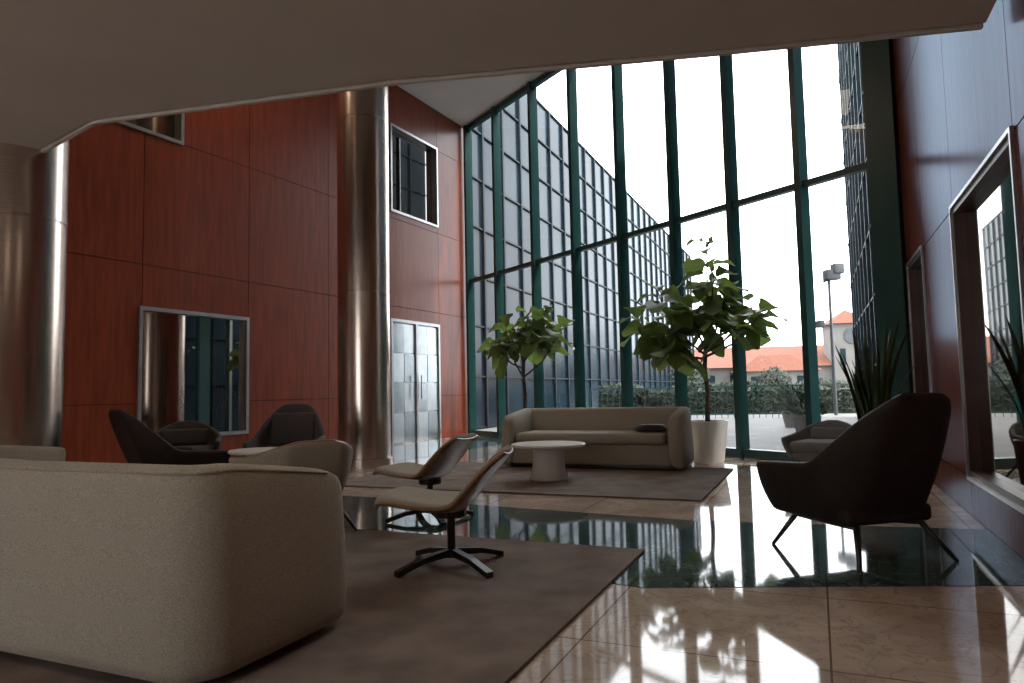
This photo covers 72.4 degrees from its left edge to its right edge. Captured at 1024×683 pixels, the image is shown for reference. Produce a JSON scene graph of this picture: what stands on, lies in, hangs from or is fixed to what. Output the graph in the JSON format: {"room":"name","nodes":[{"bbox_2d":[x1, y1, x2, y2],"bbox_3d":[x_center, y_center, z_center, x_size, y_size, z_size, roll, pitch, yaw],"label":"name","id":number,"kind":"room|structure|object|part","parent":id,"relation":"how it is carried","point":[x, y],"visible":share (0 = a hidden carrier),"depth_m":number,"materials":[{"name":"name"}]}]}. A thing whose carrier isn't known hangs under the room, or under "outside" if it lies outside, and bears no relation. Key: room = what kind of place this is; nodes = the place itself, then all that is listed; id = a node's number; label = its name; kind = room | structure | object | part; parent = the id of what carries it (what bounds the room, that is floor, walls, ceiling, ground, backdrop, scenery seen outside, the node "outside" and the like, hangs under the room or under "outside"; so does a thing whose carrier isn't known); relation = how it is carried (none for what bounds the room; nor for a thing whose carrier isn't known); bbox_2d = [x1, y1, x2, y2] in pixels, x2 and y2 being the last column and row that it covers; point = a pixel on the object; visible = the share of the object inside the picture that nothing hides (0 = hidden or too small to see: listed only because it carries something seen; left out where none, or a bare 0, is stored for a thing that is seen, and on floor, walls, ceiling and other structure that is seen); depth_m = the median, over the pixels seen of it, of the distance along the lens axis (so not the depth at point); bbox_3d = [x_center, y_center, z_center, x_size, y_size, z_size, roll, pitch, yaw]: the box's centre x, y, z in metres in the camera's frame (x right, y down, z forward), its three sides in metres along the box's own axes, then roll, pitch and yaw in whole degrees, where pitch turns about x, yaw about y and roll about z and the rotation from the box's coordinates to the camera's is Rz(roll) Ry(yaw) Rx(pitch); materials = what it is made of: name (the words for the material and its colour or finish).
{"room":"lobby","nodes":[
{"label":"lobby","id":0,"kind":"room"},
{"bbox_2d":[62,85,467,462],"bbox_3d":[-6.258,-2.110,7.152,0.300,7.500,22.200,-3,-5,27],"label":"wall","id":1,"kind":"structure","parent":0,"point":[239,218],"depth_m":10.89,"materials":[{"name":"brown wood"}]},
{"bbox_2d":[116,113,184,145],"bbox_3d":[-5.186,-3.785,9.272,0.185,1.900,1.820,-3,-5,27],"label":"frame","id":2,"kind":"object","parent":1,"relation":"attached to","point":[178,138],"visible":0.21,"depth_m":9.93,"materials":[{"name":"metal"}]},
{"bbox_2d":[126,114,174,137],"bbox_3d":[-5.242,-3.781,9.300,0.020,1.800,1.720,-3,-5,27],"label":"pane","id":3,"kind":"object","parent":1,"relation":"attached to","point":[165,125],"visible":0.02,"depth_m":9.80,"materials":[{"name":"clear glass"}]},
{"bbox_2d":[141,311,242,431],"bbox_3d":[-4.560,0.474,10.028,0.020,1.690,1.740,-3,-5,27],"label":"pane","id":4,"kind":"object","parent":1,"relation":"attached to","point":[170,341],"visible":0.79,"depth_m":9.90,"materials":[{"name":"clear glass"}]},
{"bbox_2d":[136,306,249,435],"bbox_3d":[-4.531,0.472,10.014,0.125,1.790,1.840,-3,-5,27],"label":"frame","id":5,"kind":"object","parent":1,"relation":"attached to","point":[246,320],"visible":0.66,"depth_m":10.36,"materials":[{"name":"metal"}]},
{"bbox_2d":[392,130,431,222],"bbox_3d":[-2.221,-3.542,15.227,0.020,1.750,1.670,-3,-5,27],"label":"pane","id":6,"kind":"object","parent":1,"relation":"attached to","point":[411,161],"visible":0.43,"depth_m":15.27,"materials":[{"name":"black glass"}]},
{"bbox_2d":[390,122,438,227],"bbox_3d":[-2.166,-3.545,15.198,0.185,1.850,1.770,-3,-5,27],"label":"frame","id":7,"kind":"object","parent":1,"relation":"attached to","point":[434,151],"visible":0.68,"depth_m":15.68,"materials":[{"name":"metal"}]},
{"bbox_2d":[393,322,437,443],"bbox_3d":[-2.163,0.851,14.899,0.250,2.540,1.800,-3,-5,27],"label":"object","id":8,"kind":"object","parent":1,"relation":"attached to","point":[393,322],"visible":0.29,"depth_m":14.77,"materials":[{"name":"metal"}]},
{"bbox_2d":[416,375,422,398],"bbox_3d":[-1.960,0.959,14.788,0.028,0.500,0.208,-3,-5,27],"label":"pull handles","id":9,"kind":"object","parent":8,"relation":"attached to","point":[416,375],"visible":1,"depth_m":14.71,"materials":[{"name":"metal"}]},
{"bbox_2d":[390,318,441,444],"bbox_3d":[-2.056,0.844,14.844,0.130,2.540,1.800,-3,-5,27],"label":"frame","id":10,"kind":"object","parent":1,"relation":"attached to","point":[392,320],"visible":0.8,"depth_m":14.79,"materials":[{"name":"metal"}]},
{"bbox_2d":[393,323,438,442],"bbox_3d":[-2.051,0.874,14.840,0.060,2.420,1.660,-3,-5,27],"label":"panels","id":11,"kind":"object","parent":1,"relation":"attached to","point":[398,329],"visible":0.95,"depth_m":14.71,"materials":[{"name":"glass"}]},
{"bbox_2d":[397,72,544,126],"bbox_3d":[-1.870,-6.240,5.048,10.544,0.250,22.942,-3,-5,27],"label":"ceiling","id":12,"kind":"structure","parent":0,"point":[463,101],"depth_m":15.22,"materials":[{"name":"white paint"}]},
{"bbox_2d":[0,0,996,148],"bbox_3d":[-4.230,-2.103,0.554,10.023,0.450,11.559,-3,-4,23],"label":"mezzanine slab","id":13,"kind":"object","parent":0,"point":[65,65],"visible":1,"depth_m":3.94,"materials":[{"name":"paint"}]},
{"bbox_2d":[41,23,982,152],"bbox_3d":[-0.994,-1.860,4.750,7.427,0.465,0.638,-2,-4,17],"label":"trim","id":14,"kind":"structure","parent":13,"relation":"attached to","point":[970,27],"depth_m":4.35,"materials":[{"name":"paint"}]},
{"bbox_2d":[343,436,1023,682],"bbox_3d":[-1.710,1.423,4.495,10.544,0.120,22.942,-3,-5,27],"label":"floor","id":15,"kind":"structure","parent":0,"point":[626,634],"depth_m":2.93,"materials":[{"name":"beige tile"}]},
{"bbox_2d":[108,409,229,464],"bbox_3d":[-3.229,1.084,6.529,0.835,0.926,0.908,-5,-6,41],"label":"armchair","id":16,"kind":"object","parent":15,"relation":"on","point":[139,444],"visible":0.48,"depth_m":6.19,"materials":[{"name":"black fabric"}]},
{"bbox_2d":[155,421,221,449],"bbox_3d":[-3.876,1.317,8.239,0.861,0.736,0.854,0,-4,-18],"label":"tub chair","id":17,"kind":"object","parent":15,"relation":"on","point":[197,435],"visible":0.29,"depth_m":8.48,"materials":[{"name":"grey fabric"}]},
{"bbox_2d":[162,428,208,445],"bbox_3d":[-3.966,1.170,8.511,0.540,0.216,0.100,0,-21,-18],"label":"cushion","id":18,"kind":"object","parent":17,"relation":"on","point":[174,436],"depth_m":8.48,"materials":[{"name":"grey fabric"}]},
{"bbox_2d":[174,445,212,449],"bbox_3d":[-3.842,1.300,8.139,0.660,0.140,0.640,0,-4,-18],"label":"seat cushion","id":19,"kind":"object","parent":17,"relation":"on","point":[196,447],"depth_m":8.22,"materials":[{"name":"grey fabric"}]},
{"bbox_2d":[228,447,276,456],"bbox_3d":[-2.334,1.252,6.430,0.520,0.520,0.520,-1,-4,0],"label":"round side table","id":20,"kind":"object","parent":15,"relation":"on","point":[249,452],"visible":0.3,"depth_m":6.29,"materials":[{"name":"beige paint"}]},
{"bbox_2d":[242,404,325,456],"bbox_3d":[-2.581,1.185,8.088,0.827,0.917,0.904,-1,-4,-6],"label":"armchair","id":21,"kind":"object","parent":15,"relation":"on","point":[290,423],"visible":0.48,"depth_m":8.31,"materials":[{"name":"grey fabric"}]},
{"bbox_2d":[270,412,314,445],"bbox_3d":[-2.609,1.051,8.356,0.518,0.414,0.096,-1,-23,-6],"label":"cushion","id":22,"kind":"object","parent":21,"relation":"on","point":[286,428],"depth_m":8.32,"materials":[{"name":"grey fabric"}]},
{"bbox_2d":[0,528,643,682],"bbox_3d":[-1.931,1.278,3.383,4.301,0.013,3.901,-3,-4,23],"label":"area rug","id":23,"kind":"object","parent":15,"relation":"on","point":[441,621],"visible":0.38,"depth_m":3.08,"materials":[{"name":"brown carpet"}]},
{"bbox_2d":[0,445,65,460],"bbox_3d":[-3.583,0.980,4.627,0.846,0.875,0.842,-1,-4,-6],"label":"tub chair","id":24,"kind":"object","parent":23,"relation":"on","point":[37,453],"visible":0.19,"depth_m":5.02,"materials":[{"name":"fabric"}]},
{"bbox_2d":[0,458,345,682],"bbox_3d":[-1.842,0.872,3.088,2.148,0.750,0.848,-3,-4,23],"label":"curved sofa","id":25,"kind":"object","parent":23,"relation":"on","point":[159,573],"visible":1,"depth_m":2.51,"materials":[{"name":"fabric"}]},
{"bbox_2d":[228,439,356,530],"bbox_3d":[-1.607,1.060,5.201,0.780,0.680,0.768,2,-5,-39],"label":"tub chair","id":26,"kind":"object","parent":23,"relation":"on","point":[333,456],"visible":0.48,"depth_m":4.94,"materials":[{"name":"fabric"}]},
{"bbox_2d":[374,444,512,578],"bbox_3d":[-0.366,0.945,4.022,0.750,0.676,0.616,-2,-4,6],"label":"lounge chair","id":27,"kind":"object","parent":23,"relation":"on","point":[449,505],"visible":1,"depth_m":3.87,"materials":[{"name":"brown wood"}]},
{"bbox_3d":[-0.347,1.097,4.010,0.180,0.270,0.180,-2,-4,6],"label":"swivel post","id":28,"kind":"part","parent":27,"relation":"part of","materials":[{"name":"black metal"}]},
{"bbox_2d":[351,456,392,468],"bbox_3d":[-2.085,1.699,9.906,0.800,0.125,0.800,-1,-4,0],"label":"ring","id":29,"kind":"object","parent":15,"relation":"on","point":[364,463],"visible":0.38,"depth_m":9.54,"materials":[{"name":"metal"}]},
{"bbox_2d":[337,86,390,459],"bbox_3d":[-2.163,-2.033,10.176,0.740,7.370,0.740,-1,-4,0],"label":"shaft","id":30,"kind":"object","parent":29,"relation":"on","point":[363,254],"visible":0.94,"depth_m":9.81,"materials":[{"name":"metal"}]},
{"bbox_2d":[391,437,501,461],"bbox_3d":[-1.957,1.914,12.074,1.900,0.002,7.900,-3,-5,27],"label":"trim","id":31,"kind":"structure","parent":15,"relation":"on","point":[425,449],"depth_m":12.98,"materials":[{"name":"green stone"}]},
{"bbox_2d":[476,305,574,408],"bbox_3d":[0.273,0.616,12.398,1.485,2.545,1.434,1,-5,-26],"label":"fiddle leaf fig","id":32,"kind":"object","parent":15,"relation":"on","point":[532,335],"visible":0.89,"depth_m":12.33,"materials":[{"name":"green plant"}]},
{"bbox_2d":[345,462,732,500],"bbox_3d":[0.307,1.577,8.174,4.101,0.013,2.600,-3,-4,23],"label":"area rug","id":33,"kind":"object","parent":15,"relation":"on","point":[687,483],"visible":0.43,"depth_m":7.56,"materials":[{"name":"carpet"}]},
{"bbox_2d":[511,441,585,480],"bbox_3d":[0.413,1.347,7.883,0.840,0.400,0.840,-1,-4,0],"label":"round coffee table","id":34,"kind":"object","parent":33,"relation":"on","point":[548,456],"visible":1,"depth_m":7.72,"materials":[{"name":"beige paint"}]},
{"bbox_2d":[501,407,693,470],"bbox_3d":[1.106,1.249,9.172,2.408,0.750,0.908,-3,-4,23],"label":"curved sofa","id":35,"kind":"object","parent":33,"relation":"on","point":[609,435],"visible":0.95,"depth_m":8.90,"materials":[{"name":"fabric"}]},
{"bbox_2d":[516,430,667,444],"bbox_3d":[1.070,1.239,9.090,1.960,0.140,0.700,-3,-4,23],"label":"seat cushion","id":36,"kind":"object","parent":35,"relation":"on","point":[590,437],"depth_m":8.77,"materials":[{"name":"fabric"}]},
{"bbox_3d":[1.089,1.440,9.108,2.080,0.260,0.690,-3,-4,23],"label":"seat","id":37,"kind":"part","parent":35,"relation":"part of","materials":[{"name":"fabric"}]},
{"bbox_2d":[634,424,667,430],"bbox_3d":[1.743,1.074,8.723,0.420,0.088,0.300,-3,-4,20],"label":"throw pillow","id":38,"kind":"object","parent":35,"relation":"on","point":[644,427],"visible":0.95,"depth_m":8.61,"materials":[{"name":"black fabric"}]},
{"bbox_2d":[343,496,1023,587],"bbox_3d":[-0.592,1.397,5.317,7.592,0.002,2.198,-3,-5,25],"label":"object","id":39,"kind":"structure","parent":15,"relation":"on","point":[677,553],"depth_m":4.34,"materials":[{"name":"tile"}]},
{"bbox_2d":[372,433,477,526],"bbox_3d":[-0.673,1.080,5.616,0.750,0.676,0.616,-3,-4,22],"label":"lounge chair","id":40,"kind":"object","parent":39,"relation":"on","point":[445,459],"visible":0.95,"depth_m":5.46,"materials":[{"name":"brown leather"}]},
{"bbox_3d":[-0.656,1.232,5.599,0.180,0.270,0.180,-3,-4,22],"label":"swivel post","id":41,"kind":"part","parent":40,"relation":"part of","materials":[{"name":"black metal"}]},
{"bbox_2d":[756,392,958,571],"bbox_3d":[2.082,0.784,4.147,0.861,0.955,0.953,0,-4,-16],"label":"armchair","id":42,"kind":"object","parent":39,"relation":"on","point":[883,468],"visible":1,"depth_m":3.87,"materials":[{"name":"black fabric"}]},
{"bbox_2d":[463,39,913,461],"bbox_3d":[1.762,-1.887,12.563,0.190,7.500,10.321,1,-5,-33],"label":"window","id":43,"kind":"structure","parent":15,"relation":"on","point":[882,165],"depth_m":10.35,"materials":[{"name":"green paint"}]},
{"bbox_2d":[620,235,787,463],"bbox_3d":[2.624,0.086,9.520,2.243,3.090,1.386,-1,-4,0],"label":"potted tree","id":44,"kind":"object","parent":15,"relation":"on","point":[667,346],"visible":0.99,"depth_m":9.37,"materials":[{"name":"green plant"}]},
{"bbox_2d":[781,420,851,461],"bbox_3d":[3.471,1.192,7.773,0.721,0.609,0.740,-5,-5,40],"label":"tub chair","id":45,"kind":"object","parent":15,"relation":"on","point":[806,443],"visible":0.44,"depth_m":7.85,"materials":[{"name":"grey fabric"}]},
{"bbox_2d":[789,439,834,453],"bbox_3d":[3.416,1.154,7.713,0.540,0.126,0.576,-5,-5,40],"label":"seat cushion","id":46,"kind":"object","parent":45,"relation":"on","point":[796,446],"depth_m":7.58,"materials":[{"name":"grey fabric"}]},
{"bbox_2d":[811,427,847,438],"bbox_3d":[3.631,1.051,7.974,0.432,0.141,0.090,-5,-19,40],"label":"cushion","id":47,"kind":"object","parent":45,"relation":"on","point":[816,432],"depth_m":7.97,"materials":[{"name":"grey fabric"}]},
{"bbox_2d":[835,319,915,419],"bbox_3d":[3.316,0.613,6.483,0.663,1.573,0.737,-1,-4,-9],"label":"potted snake plant","id":48,"kind":"object","parent":15,"relation":"on","point":[874,391],"visible":0.52,"depth_m":6.36,"materials":[{"name":"green plant"}]},
{"bbox_3d":[-4.051,1.425,5.538,0.860,0.125,0.860,-1,-4,0],"label":"ring","id":49,"kind":"object","parent":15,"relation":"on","visible":0},
{"bbox_2d":[0,140,69,447],"bbox_3d":[-4.129,-2.307,5.807,0.800,7.370,0.800,-1,-4,0],"label":"shaft","id":50,"kind":"object","parent":49,"relation":"on","point":[34,184],"visible":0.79,"depth_m":5.46,"materials":[{"name":"metal"}]},
{"bbox_2d":[691,420,727,463],"bbox_3d":[2.649,1.349,9.443,0.540,0.560,0.540,-1,-4,0],"label":"pot","id":51,"kind":"object","parent":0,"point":[709,436],"depth_m":9.24,"materials":[{"name":"white ceramic"}]},
{"bbox_2d":[892,0,1023,557],"bbox_3d":[2.337,-2.616,2.638,0.400,7.500,12.102,-3,-4,23],"label":"wall","id":52,"kind":"structure","parent":0,"point":[957,94],"depth_m":5.56,"materials":[{"name":"brown wood"}]},
{"bbox_2d":[908,250,923,392],"bbox_3d":[4.347,0.123,7.333,0.114,2.030,1.190,-3,-4,23],"label":"frame","id":53,"kind":"object","parent":52,"relation":"attached to","point":[916,262],"visible":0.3,"depth_m":7.86,"materials":[{"name":"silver metal"}]},
{"bbox_2d":[906,245,931,392],"bbox_3d":[4.291,0.126,7.357,0.025,2.080,1.240,-3,-4,23],"label":"trim","id":54,"kind":"structure","parent":52,"relation":"attached to","point":[921,246],"depth_m":6.85,"materials":[{"name":"metal"}]},
{"bbox_2d":[916,264,929,392],"bbox_3d":[4.371,0.121,7.322,0.020,1.940,1.100,-3,-4,23],"label":"pane","id":55,"kind":"object","parent":52,"relation":"attached to","point":[919,269],"visible":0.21,"depth_m":7.64,"materials":[{"name":"black mirror"}]},
{"bbox_2d":[949,125,1023,513],"bbox_3d":[3.042,-0.056,4.486,0.025,2.080,1.850,-3,-4,23],"label":"trim","id":56,"kind":"structure","parent":52,"relation":"attached to","point":[1009,132],"depth_m":4.14,"materials":[{"name":"metal"}]},
{"bbox_2d":[952,137,1023,507],"bbox_3d":[3.098,-0.059,4.462,0.114,2.030,1.800,-3,-4,23],"label":"frame","id":57,"kind":"object","parent":52,"relation":"attached to","point":[1001,157],"visible":0.68,"depth_m":5.22,"materials":[{"name":"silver metal"}]},
{"bbox_2d":[965,160,1023,491],"bbox_3d":[3.123,-0.060,4.452,0.020,1.940,1.710,-3,-4,23],"label":"pane","id":58,"kind":"object","parent":52,"relation":"attached to","point":[989,221],"visible":1,"depth_m":4.52,"materials":[{"name":"glass"}]},
{"label":"outside","id":59,"kind":"structure","parent":0,"visible":0},
{"bbox_2d":[477,413,857,450],"bbox_3d":[15.119,5.523,64.748,150.000,0.280,150.000,-1,-4,0],"label":"ground","id":60,"kind":"structure","parent":59,"point":[766,432],"depth_m":17.70,"materials":[{"name":"grey concrete"}]},
{"bbox_2d":[472,94,695,428],"bbox_3d":[5.987,-2.199,36.554,0.480,11.440,41.057,-3,-4,23],"label":"glass office building","id":61,"kind":"structure","parent":60,"relation":"on","point":[649,253],"depth_m":26.29,"materials":[{"name":"blue glass"}]},
{"bbox_2d":[633,390,665,406],"bbox_3d":[2.929,1.567,15.524,1.012,1.030,1.008,-1,-4,0],"label":"potted shrub","id":62,"kind":"object","parent":60,"relation":"on","point":[637,398],"visible":0.44,"depth_m":15.43,"materials":[{"name":"green plant"}]},
{"bbox_2d":[667,356,711,391],"bbox_3d":[8.621,1.970,33.941,2.090,2.649,2.026,-1,-4,0],"label":"tree","id":63,"kind":"object","parent":60,"relation":"on","point":[695,377],"visible":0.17,"depth_m":33.83,"materials":[{"name":"green plant"}]},
{"bbox_2d":[590,384,803,417],"bbox_3d":[6.340,2.061,23.640,7.414,1.070,0.050,-2,-4,14],"label":"terrace railing","id":64,"kind":"object","parent":60,"relation":"on","point":[758,386],"visible":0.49,"depth_m":23.49,"materials":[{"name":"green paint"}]},
{"bbox_2d":[598,377,855,414],"bbox_3d":[12.769,2.038,25.700,19.135,1.583,1.235,-2,-4,14],"label":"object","id":65,"kind":"object","parent":60,"relation":"on","point":[845,403],"visible":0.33,"depth_m":26.41,"materials":[{"name":"green plant"}]},
{"bbox_2d":[756,366,792,388],"bbox_3d":[12.373,2.126,32.905,1.699,2.036,1.647,-1,-4,0],"label":"tree","id":66,"kind":"object","parent":60,"relation":"on","point":[772,379],"visible":0.73,"depth_m":32.74,"materials":[{"name":"green plant"}]},
{"bbox_2d":[696,323,854,391],"bbox_3d":[23.583,1.861,59.542,36.000,5.920,12.000,-2,-4,8],"label":"wall","id":67,"kind":"structure","parent":60,"relation":"on","point":[721,374],"depth_m":55.70,"materials":[{"name":"white paint"}]},
{"bbox_2d":[694,310,852,372],"bbox_3d":[23.554,0.159,59.714,37.000,4.900,12.900,-2,-4,8],"label":"roofs","id":68,"kind":"structure","parent":67,"relation":"on","point":[787,358],"depth_m":56.95,"materials":[{"name":"tile"}]},
{"bbox_2d":[708,348,845,389],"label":"windows","id":69,"kind":"structure","parent":67,"relation":"in","point":[843,350],"depth_m":55.50,"materials":[{"name":"glass"}]},
{"bbox_2d":[844,328,852,342],"bbox_3d":[26.988,-0.466,55.523,1.240,1.240,0.100,-2,-4,8],"label":"clock face","id":70,"kind":"object","parent":67,"relation":"attached to","point":[848,335],"visible":0.57,"depth_m":55.51,"materials":[{"name":"paint"}]},
{"bbox_2d":[771,383,805,427],"bbox_3d":[7.036,1.566,17.417,1.076,1.131,1.059,-1,-4,0],"label":"potted shrub","id":71,"kind":"object","parent":60,"relation":"on","point":[788,420],"visible":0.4,"depth_m":17.36,"materials":[{"name":"green plant"}]},
{"bbox_2d":[781,411,805,427],"bbox_3d":[7.042,1.931,17.395,0.640,0.400,0.640,-1,-4,0],"label":"planter","id":72,"kind":"object","parent":71,"relation":"on","point":[788,420],"depth_m":17.23,"materials":[{"name":"beige paint"}]},
{"bbox_2d":[781,387,832,430],"bbox_3d":[6.022,1.421,14.322,0.987,1.016,0.992,-1,-4,0],"label":"potted shrub","id":73,"kind":"object","parent":60,"relation":"on","point":[799,421],"visible":0.62,"depth_m":14.25,"materials":[{"name":"green plant"}]},
{"bbox_2d":[792,416,821,430],"bbox_3d":[6.037,1.729,14.303,0.560,0.400,0.560,-1,-4,0],"label":"planter","id":74,"kind":"object","parent":73,"relation":"on","point":[799,421],"depth_m":14.18,"materials":[{"name":"beige paint"}]},
{"bbox_2d":[816,263,844,414],"bbox_3d":[10.976,-0.081,24.002,0.950,5.200,0.400,-1,-4,0],"label":"floodlight pole","id":75,"kind":"object","parent":60,"relation":"on","point":[834,273],"visible":0.96,"depth_m":24.00,"materials":[{"name":"metal"}]},
{"bbox_2d":[837,42,877,380],"bbox_3d":[8.131,-4.030,15.847,0.480,12.020,15.553,-3,-4,23],"label":"glass office building","id":76,"kind":"structure","parent":60,"relation":"on","point":[857,203],"depth_m":17.54,"materials":[{"name":"blue glass"}]}
]}

